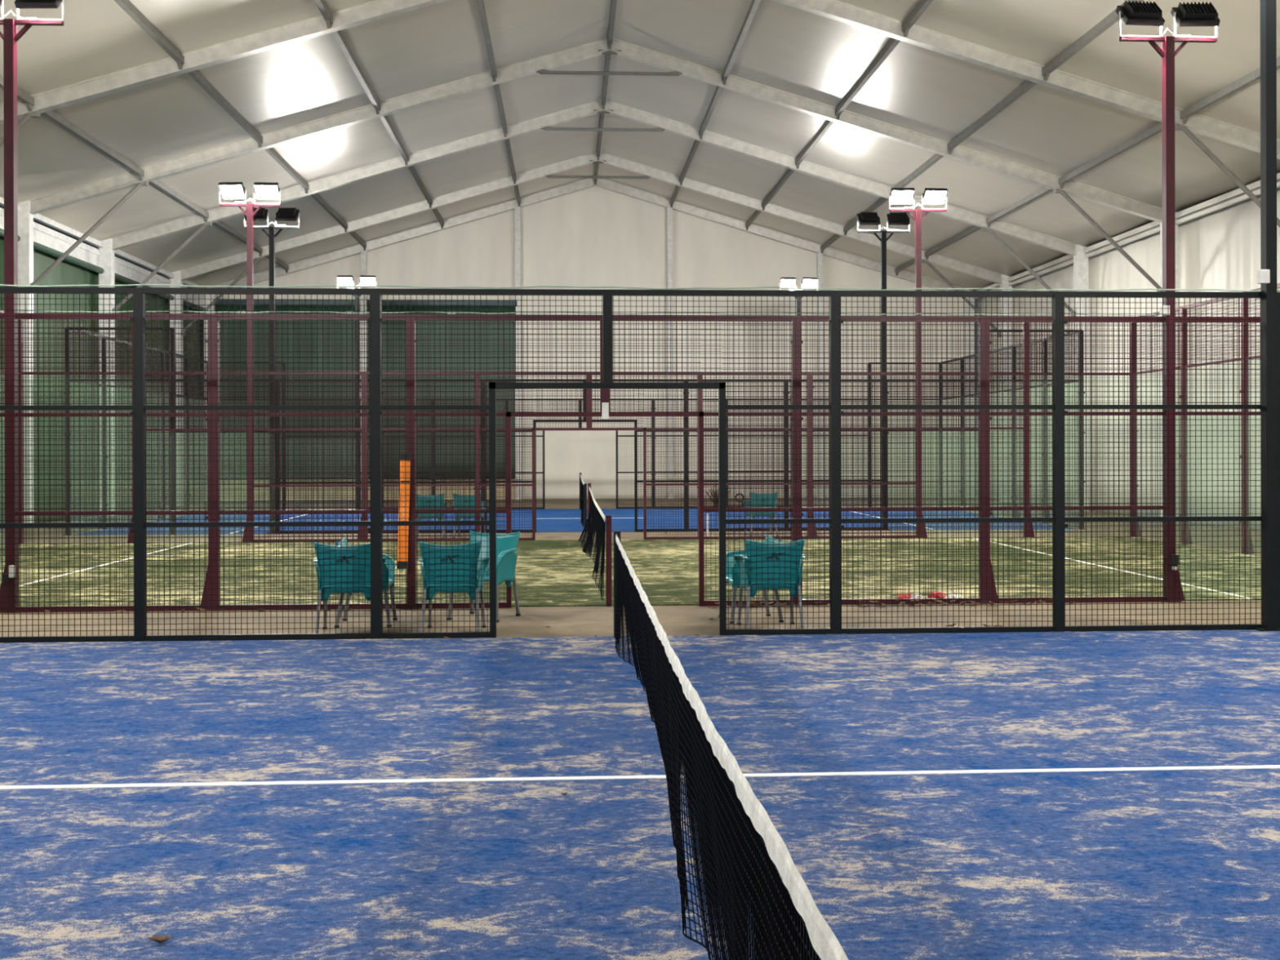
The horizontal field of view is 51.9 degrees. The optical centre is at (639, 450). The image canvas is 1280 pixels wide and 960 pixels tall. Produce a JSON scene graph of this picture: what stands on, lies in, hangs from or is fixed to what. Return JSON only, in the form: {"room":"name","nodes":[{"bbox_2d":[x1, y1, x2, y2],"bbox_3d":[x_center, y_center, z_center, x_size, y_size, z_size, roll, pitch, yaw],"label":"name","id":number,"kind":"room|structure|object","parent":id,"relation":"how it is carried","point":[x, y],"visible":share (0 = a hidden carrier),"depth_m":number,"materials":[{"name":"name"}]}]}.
{"room":"sports hall","nodes":[
{"label":"sports hall","id":0,"kind":"room"},
{"bbox_2d":[0,205,204,528],"bbox_3d":[-12.878,-1.799,18.142,0.064,6.900,49.652,0,0,-3],"label":"wall","id":1,"kind":"structure","parent":0,"point":[66,273],"depth_m":32.09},
{"bbox_2d":[215,186,963,498],"bbox_3d":[-1.470,-3.701,43.583,25.301,10.601,0.067,0,0,-3],"label":"wall","id":2,"kind":"structure","parent":0,"point":[594,236],"depth_m":43.66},
{"bbox_2d":[220,478,515,500],"bbox_3d":[-8.998,1.229,43.041,9.780,0.780,0.080,0,0,-3],"label":"baseboard","id":3,"kind":"structure","parent":2,"relation":"attached to","point":[226,482],"depth_m":42.93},
{"bbox_2d":[0,496,1261,637],"bbox_3d":[-0.082,1.717,18.700,27.300,0.200,51.350,0,0,-3],"label":"floor","id":4,"kind":"structure","parent":0,"point":[692,620],"depth_m":13.11,"materials":[{"name":"concrete"}]},
{"bbox_2d":[0,309,19,373],"bbox_3d":[-10.654,-0.370,18.110,0.195,4.030,10.000,0,0,-3],"label":"glass wall","id":5,"kind":"structure","parent":4,"relation":"on","point":[2,311],"depth_m":22.40,"materials":[{"name":"red paint"}]},
{"bbox_2d":[0,0,64,613],"bbox_3d":[-6.375,-1.556,13.338,1.056,6.389,0.322,0,0,-3],"label":"light pole","id":6,"kind":"object","parent":4,"relation":"on","point":[10,37],"visible":0.89,"depth_m":13.29,"materials":[{"name":"red metal"}]},
{"bbox_2d":[71,329,208,528],"bbox_3d":[-11.375,-0.379,30.450,0.195,4.030,10.000,0,0,-3],"label":"glass wall","id":7,"kind":"structure","parent":4,"relation":"on","point":[161,353],"depth_m":30.27,"materials":[{"name":"black metal"}]},
{"bbox_2d":[217,182,279,542],"bbox_3d":[-6.906,-1.564,23.323,1.056,6.389,0.322,0,0,-3],"label":"light pole","id":8,"kind":"object","parent":4,"relation":"on","point":[228,190],"visible":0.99,"depth_m":23.28,"materials":[{"name":"red metal"}]},
{"bbox_2d":[313,542,385,633],"bbox_3d":[-2.606,1.215,11.780,0.619,0.830,0.563,0,0,-5],"label":"armchair","id":9,"kind":"object","parent":4,"relation":"on","point":[335,568],"visible":0.69,"depth_m":11.57,"materials":[{"name":"plastic"}]},
{"bbox_2d":[335,555,355,563],"bbox_3d":[-2.582,0.950,11.525,0.173,0.077,0.027,0,0,-5],"label":"print","id":10,"kind":"object","parent":9,"relation":"attached to","point":[337,561],"depth_m":11.53},
{"bbox_2d":[337,275,377,487],"bbox_3d":[-7.682,-1.573,35.760,1.056,6.389,0.322,0,0,-3],"label":"light pole","id":11,"kind":"object","parent":4,"relation":"on","point":[342,280],"visible":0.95,"depth_m":35.71,"materials":[{"name":"red metal"}]},
{"bbox_2d":[334,537,397,627],"bbox_3d":[-2.584,1.231,12.377,0.540,0.797,0.594,0,0,-4],"label":"armchair","id":12,"kind":"object","parent":4,"relation":"on","point":[337,544],"visible":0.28,"depth_m":12.45,"materials":[{"name":"plastic"}]},
{"bbox_2d":[416,493,447,537],"bbox_3d":[-3.910,1.207,24.547,0.619,0.830,0.563,0,0,-6],"label":"armchair","id":13,"kind":"object","parent":4,"relation":"on","point":[419,499],"visible":0.59,"depth_m":24.34,"materials":[{"name":"plastic"}]},
{"bbox_2d":[417,541,488,631],"bbox_3d":[-1.679,1.213,11.831,0.619,0.830,0.563,0,0,-1],"label":"armchair","id":14,"kind":"object","parent":4,"relation":"on","point":[443,569],"visible":0.77,"depth_m":11.62,"materials":[{"name":"plastic"}]},
{"bbox_2d":[440,554,459,561],"bbox_3d":[-1.673,0.948,11.575,0.173,0.077,0.027,0,0,-1],"label":"print","id":15,"kind":"object","parent":14,"relation":"attached to","point":[443,557],"depth_m":11.58},
{"bbox_2d":[452,493,485,537],"bbox_3d":[-3.185,1.205,24.588,0.619,0.830,0.563,0,0,3],"label":"armchair","id":16,"kind":"object","parent":4,"relation":"on","point":[457,503],"visible":0.43,"depth_m":24.38,"materials":[{"name":"plastic"}]},
{"bbox_2d":[447,530,520,622],"bbox_3d":[-1.512,1.212,12.801,0.619,0.830,0.563,0,0,19],"label":"armchair","id":17,"kind":"object","parent":4,"relation":"on","point":[506,544],"visible":0.45,"depth_m":12.89,"materials":[{"name":"plastic"}]},
{"bbox_2d":[62,327,1085,535],"bbox_3d":[-1.082,-0.399,26.007,20.180,4.025,0.105,0,0,-3],"label":"fence","id":18,"kind":"object","parent":4,"relation":"on","point":[686,433],"visible":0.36,"depth_m":25.99,"materials":[{"name":"black metal"}]},
{"bbox_2d":[205,361,943,510],"bbox_3d":[-1.633,-0.407,35.992,20.180,4.025,0.105,0,0,-3],"label":"fence","id":19,"kind":"object","parent":4,"relation":"on","point":[652,400],"visible":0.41,"depth_m":36.06,"materials":[{"name":"black metal"}]},
{"bbox_2d":[75,508,1075,534],"bbox_3d":[-1.352,1.602,31.004,19.800,0.016,9.890,0,0,-3],"label":"turf","id":20,"kind":"object","parent":4,"relation":"on","point":[568,520],"visible":0.38,"depth_m":30.01,"materials":[{"name":"blue carpet"}]},
{"bbox_2d":[244,206,299,533],"bbox_3d":[-7.201,-1.578,25.772,1.056,6.389,0.322,0,0,-3],"label":"light pole","id":21,"kind":"object","parent":20,"relation":"on","point":[283,214],"visible":0.75,"depth_m":25.73,"materials":[{"name":"black metal"}]},
{"bbox_2d":[579,472,586,527],"bbox_3d":[-1.358,1.103,30.993,0.108,0.983,9.986,0,0,-3],"label":"net","id":22,"kind":"object","parent":20,"relation":"on","point":[583,486],"visible":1,"depth_m":27.82,"materials":[{"name":"black fabric"}]},
{"bbox_2d":[856,211,910,529],"bbox_3d":[4.900,-1.610,26.439,1.056,6.389,0.322,0,0,-3],"label":"light pole","id":23,"kind":"object","parent":20,"relation":"on","point":[864,218],"visible":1,"depth_m":26.39,"materials":[{"name":"black metal"}]},
{"bbox_2d":[18,319,1140,543],"bbox_3d":[-0.912,-0.400,23.653,20.280,4.030,0.105,0,0,-3],"label":"fence","id":24,"kind":"object","parent":4,"relation":"on","point":[811,531],"visible":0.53,"depth_m":23.70,"materials":[{"name":"metal"}]},
{"bbox_2d":[204,177,974,501],"bbox_3d":[-1.453,-3.701,43.283,25.300,10.600,0.220,0,0,-3],"label":"roof frame","id":25,"kind":"object","parent":4,"relation":"on","point":[587,183],"visible":0.52,"depth_m":43.26,"materials":[{"name":"white paint"}]},
{"bbox_2d":[213,299,355,479],"bbox_3d":[-11.465,-1.977,42.682,4.631,5.835,0.195,0,0,-3],"label":"sheet","id":26,"kind":"object","parent":25,"relation":"attached to","point":[277,302],"visible":0.24,"depth_m":42.74,"materials":[{"name":"fabric"}]},
{"bbox_2d":[367,300,517,479],"bbox_3d":[-6.433,-1.990,42.959,4.851,5.835,0.195,0,0,-3],"label":"sheet","id":27,"kind":"object","parent":25,"relation":"attached to","point":[484,342],"visible":0.3,"depth_m":43.04,"materials":[{"name":"fabric"}]},
{"bbox_2d":[169,151,1012,506],"bbox_3d":[-1.252,-3.698,39.638,25.300,10.600,0.220,0,0,-3],"label":"roof frame","id":28,"kind":"object","parent":4,"relation":"on","point":[549,171],"visible":0.77,"depth_m":39.56,"materials":[{"name":"white paint"}]},
{"bbox_2d":[98,99,1088,515],"bbox_3d":[-0.927,-3.694,33.747,25.300,10.600,0.220,0,0,-3],"label":"roof frame","id":29,"kind":"object","parent":4,"relation":"on","point":[106,259],"visible":0.79,"depth_m":33.69,"materials":[{"name":"white paint"}]},
{"bbox_2d":[17,37,1178,523],"bbox_3d":[-0.649,-3.690,28.705,25.300,10.600,0.220,0,0,-3],"label":"roof frame","id":30,"kind":"object","parent":4,"relation":"on","point":[541,64],"visible":0.59,"depth_m":28.57,"materials":[{"name":"white paint"}]},
{"bbox_2d":[0,312,1260,612],"bbox_3d":[-0.361,-0.392,13.668,20.280,4.030,0.105,0,0,-3],"label":"fence","id":31,"kind":"object","parent":4,"relation":"on","point":[605,412],"visible":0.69,"depth_m":13.68,"materials":[{"name":"black metal"}]},
{"bbox_2d":[396,453,410,568],"bbox_3d":[-2.413,0.618,13.450,0.147,1.183,0.116,0,0,-3],"label":"tube","id":32,"kind":"object","parent":31,"relation":"hanging from","point":[404,530],"visible":0.86,"depth_m":13.40,"materials":[{"name":"plastic"}]},
{"bbox_2d":[20,310,1158,315],"bbox_3d":[-0.383,-1.425,13.649,11.801,0.031,0.018,0,0,-3],"label":"cable","id":33,"kind":"object","parent":31,"relation":"on","point":[20,310],"visible":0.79,"depth_m":13.64,"materials":[{"name":"red metal"}]},
{"bbox_2d":[0,537,1261,607],"bbox_3d":[-0.632,1.611,18.665,19.800,0.016,9.890,0,0,-3],"label":"turf","id":34,"kind":"object","parent":4,"relation":"on","point":[548,573],"visible":0.41,"depth_m":17.39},
{"bbox_2d":[578,483,612,604],"bbox_3d":[-0.716,1.098,18.659,0.262,1.018,10.000,0,0,-3],"label":"net","id":35,"kind":"object","parent":34,"relation":"on","point":[600,524],"visible":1,"depth_m":14.91,"materials":[{"name":"black fabric"}]},
{"bbox_2d":[897,592,911,598],"bbox_3d":[2.813,1.559,13.979,0.166,0.087,0.130,0,0,-3],"label":"plastic wrapper","id":36,"kind":"object","parent":34,"relation":"on","point":[899,596],"visible":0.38,"depth_m":13.97,"materials":[{"name":"red plastic"}]},
{"bbox_2d":[911,592,921,598],"bbox_3d":[2.936,1.558,14.009,0.097,0.087,0.108,0,0,-43],"label":"plastic cup","id":37,"kind":"object","parent":34,"relation":"on","point":[915,595],"visible":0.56,"depth_m":13.98,"materials":[{"name":"white plastic"}]},
{"bbox_2d":[927,591,946,598],"bbox_3d":[3.167,1.549,14.000,0.205,0.104,0.114,0,0,-3],"label":"plastic wrapper","id":38,"kind":"object","parent":34,"relation":"on","point":[933,596],"visible":0.5,"depth_m":13.98,"materials":[{"name":"red plastic"}]},
{"bbox_2d":[947,594,962,598],"bbox_3d":[3.361,1.561,14.028,0.177,0.079,0.120,0,0,-3],"label":"plastic cup","id":39,"kind":"object","parent":34,"relation":"on","point":[950,596],"visible":0.37,"depth_m":14.00,"materials":[{"name":"white plastic"}]},
{"bbox_2d":[0,629,1279,959],"bbox_3d":[0.001,1.620,6.464,19.800,0.016,9.905,0,0,-3],"label":"turf","id":40,"kind":"object","parent":4,"relation":"on","point":[1099,795],"visible":1,"depth_m":6.11,"materials":[{"name":"blue carpet"}]},
{"bbox_2d":[146,934,174,942],"bbox_3d":[-1.573,1.608,4.322,0.086,0.021,0.040,0,0,-15],"label":"dry leaf","id":41,"kind":"object","parent":40,"relation":"on","point":[159,939],"visible":1,"depth_m":4.33,"materials":[{"name":"brown plant"}]},
{"bbox_2d":[613,530,848,959],"bbox_3d":[0.096,1.132,6.391,0.172,0.968,10.010,0,0,-3],"label":"net","id":42,"kind":"object","parent":40,"relation":"on","point":[744,860],"visible":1,"depth_m":3.50,"materials":[{"name":"black fabric"}]},
{"bbox_2d":[1254,0,1279,631],"bbox_3d":[5.584,-1.598,11.684,1.056,6.389,0.322,0,0,-3],"label":"post","id":43,"kind":"object","parent":40,"relation":"on","point":[1267,274],"visible":1,"depth_m":11.64,"materials":[{"name":"black metal"}]},
{"bbox_2d":[0,286,1279,643],"bbox_3d":[-0.280,-0.388,11.459,20.180,4.025,0.105,0,0,-3],"label":"fence","id":44,"kind":"object","parent":4,"relation":"on","point":[140,467],"visible":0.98,"depth_m":11.53,"materials":[{"name":"black metal"}]},
{"bbox_2d":[0,284,1279,292],"bbox_3d":[-0.261,-1.416,11.442,16.000,0.032,0.018,0,0,-3],"label":"cable","id":45,"kind":"object","parent":44,"relation":"on","point":[0,284],"visible":0.99,"depth_m":11.45,"materials":[{"name":"black metal"}]},
{"bbox_2d":[0,0,1279,227],"bbox_3d":[-0.329,-3.686,22.914,25.300,10.600,0.220,0,0,-3],"label":"roof frame","id":46,"kind":"object","parent":4,"relation":"on","point":[366,12],"visible":0.98,"depth_m":23.06,"materials":[{"name":"white paint"}]},
{"bbox_2d":[0,196,204,307],"bbox_3d":[-13.175,-4.886,26.686,0.190,0.620,31.950,0,0,-3],"label":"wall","id":47,"kind":"structure","parent":46,"relation":"attached to","point":[43,235],"depth_m":32.33,"materials":[{"name":"white paint"}]},
{"bbox_2d":[0,228,207,311],"bbox_3d":[-13.149,-4.496,26.688,0.145,0.145,31.550,0,0,-3],"label":"beam","id":48,"kind":"structure","parent":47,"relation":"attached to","point":[38,246],"depth_m":31.83,"materials":[{"name":"white metal"}]},
{"bbox_2d":[313,0,444,228],"bbox_3d":[-5.576,-7.348,27.078,0.100,0.235,31.780,0,0,-3],"label":"purlin","id":49,"kind":"object","parent":46,"relation":"attached to","point":[322,6],"visible":0.96,"depth_m":27.15,"materials":[{"name":"metal"}]},
{"bbox_2d":[476,0,520,206],"bbox_3d":[-3.082,-8.092,27.215,0.100,0.235,31.780,0,0,-3],"label":"purlin","id":50,"kind":"object","parent":46,"relation":"attached to","point":[481,6],"visible":0.98,"depth_m":29.31,"materials":[{"name":"metal"}]},
{"bbox_2d":[594,0,617,184],"bbox_3d":[-0.588,-8.837,27.352,0.100,0.235,31.780,0,0,-3],"label":"purlin","id":51,"kind":"object","parent":46,"relation":"attached to","point":[613,4],"visible":0.95,"depth_m":31.31,"materials":[{"name":"metal"}]},
{"bbox_2d":[972,172,1279,299],"bbox_3d":[11.992,-5.143,28.074,0.140,0.240,31.950,0,0,-3],"label":"beam","id":52,"kind":"structure","parent":46,"relation":"attached to","point":[1237,195],"depth_m":30.82,"materials":[{"name":"metal"}]},
{"bbox_2d":[706,513,708,536],"bbox_3d":[1.268,1.399,24.708,0.037,0.420,0.037,0,0,-3],"label":"marker stake","id":53,"kind":"object","parent":4,"relation":"on","point":[707,514],"visible":1,"depth_m":24.69,"materials":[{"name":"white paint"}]},
{"bbox_2d":[706,485,731,504],"bbox_3d":[2.213,1.286,37.186,0.736,0.625,0.712,0,0,-3],"label":"plant","id":54,"kind":"object","parent":4,"relation":"on","point":[707,493],"visible":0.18,"depth_m":37.10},
{"bbox_2d":[734,493,748,504],"bbox_3d":[3.130,1.396,37.230,0.903,0.393,0.400,0,0,-3],"label":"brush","id":55,"kind":"object","parent":4,"relation":"on","point":[742,495],"visible":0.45,"depth_m":37.18,"materials":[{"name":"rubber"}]},
{"bbox_2d":[718,534,783,623],"bbox_3d":[1.068,1.222,12.601,0.540,0.797,0.594,0,0,-9],"label":"armchair","id":56,"kind":"object","parent":4,"relation":"on","point":[735,583],"visible":0.3,"depth_m":12.40,"materials":[{"name":"plastic"}]},
{"bbox_2d":[742,493,777,536],"bbox_3d":[2.291,1.191,24.890,0.619,0.830,0.563,0,0,-8],"label":"armchair","id":57,"kind":"object","parent":4,"relation":"on","point":[764,513],"visible":0.53,"depth_m":24.69,"materials":[{"name":"plastic"}]},
{"bbox_2d":[733,538,804,628],"bbox_3d":[1.188,1.205,11.989,0.619,0.830,0.563,0,0,-4],"label":"armchair","id":58,"kind":"object","parent":4,"relation":"on","point":[747,581],"visible":0.8,"depth_m":11.78,"materials":[{"name":"plastic"}]},
{"bbox_2d":[765,552,784,559],"bbox_3d":[1.207,0.940,11.734,0.173,0.077,0.027,0,0,-4],"label":"print","id":59,"kind":"object","parent":58,"relation":"attached to","point":[770,554],"depth_m":11.74},
{"bbox_2d":[779,276,817,315],"bbox_3d":[4.399,-1.605,36.426,1.056,6.389,0.322,0,0,-3],"label":"light pole","id":60,"kind":"object","parent":4,"relation":"on","point":[806,282],"visible":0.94,"depth_m":36.38,"materials":[{"name":"white metal"}]},
{"bbox_2d":[888,187,947,537],"bbox_3d":[5.076,-1.595,23.984,1.056,6.389,0.322,0,0,-3],"label":"light pole","id":61,"kind":"object","parent":4,"relation":"on","point":[898,196],"visible":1,"depth_m":23.94,"materials":[{"name":"red metal"}]},
{"bbox_2d":[944,623,956,626],"bbox_3d":[2.791,1.574,11.840,0.121,0.040,0.056,0,0,33],"label":"dry leaf","id":62,"kind":"object","parent":4,"relation":"on","point":[953,624],"visible":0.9,"depth_m":11.83,"materials":[{"name":"brown plant"}]},
{"bbox_2d":[939,332,1078,524],"bbox_3d":[8.660,-0.432,31.555,0.195,4.030,10.000,0,0,-3],"label":"glass wall","id":63,"kind":"structure","parent":4,"relation":"on","point":[962,422],"depth_m":30.52,"materials":[{"name":"black metal"}]},
{"bbox_2d":[1115,0,1220,602],"bbox_3d":[5.626,-1.588,14.000,1.056,6.389,0.322,0,0,-3],"label":"light pole","id":64,"kind":"object","parent":4,"relation":"on","point":[1136,13],"visible":0.99,"depth_m":13.95,"materials":[{"name":"red metal"}]},
{"bbox_2d":[1133,283,1279,554],"bbox_3d":[9.380,-0.423,19.215,0.195,4.030,10.000,0,0,-3],"label":"fence","id":65,"kind":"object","parent":4,"relation":"on","point":[1214,300],"depth_m":21.41,"materials":[{"name":"metal"}]},
{"bbox_2d":[0,0,1279,290],"bbox_3d":[-0.104,-7.107,18.667,25.300,3.812,49.300,0,0,-3],"label":"ceiling","id":66,"kind":"structure","parent":0,"point":[784,47],"depth_m":27.07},
{"bbox_2d":[0,75,288,272],"bbox_3d":[-10.565,-5.860,26.804,0.100,0.235,31.780,0,0,-3],"label":"purlin","id":67,"kind":"object","parent":66,"relation":"attached to","point":[23,96],"visible":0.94,"depth_m":26.84,"materials":[{"name":"metal"}]},
{"bbox_2d":[114,0,366,250],"bbox_3d":[-8.070,-6.604,26.941,0.100,0.235,31.780,0,0,-3],"label":"purlin","id":68,"kind":"object","parent":66,"relation":"attached to","point":[127,6],"visible":0.96,"depth_m":24.91,"materials":[{"name":"metal"}]},
{"bbox_2d":[670,0,760,207],"bbox_3d":[1.911,-8.106,27.491,0.100,0.235,31.780,0,0,-3],"label":"purlin","id":69,"kind":"object","parent":66,"relation":"attached to","point":[753,6],"visible":0.98,"depth_m":29.36,"materials":[{"name":"metal"}]},
{"bbox_2d":[745,0,933,230],"bbox_3d":[4.409,-7.375,27.629,0.100,0.235,31.780,0,0,-3],"label":"purlin","id":70,"kind":"object","parent":66,"relation":"attached to","point":[922,6],"visible":0.97,"depth_m":27.25,"materials":[{"name":"metal"}]},
{"bbox_2d":[820,0,1144,253],"bbox_3d":[6.907,-6.644,27.767,0.100,0.235,31.780,0,0,-3],"label":"purlin","id":71,"kind":"object","parent":66,"relation":"attached to","point":[1111,19],"visible":0.76,"depth_m":25.30,"materials":[{"name":"metal"}]},
{"bbox_2d":[894,56,1279,275],"bbox_3d":[9.405,-5.913,27.906,0.100,0.235,31.780,0,0,-3],"label":"purlin","id":72,"kind":"object","parent":66,"relation":"attached to","point":[1254,76],"visible":0.94,"depth_m":26.38,"materials":[{"name":"metal"}]},
{"bbox_2d":[976,186,1279,529],"bbox_3d":[12.723,-1.867,19.555,0.147,6.900,49.654,0,0,-3],"label":"wall","id":73,"kind":"structure","parent":0,"point":[1219,249],"depth_m":30.75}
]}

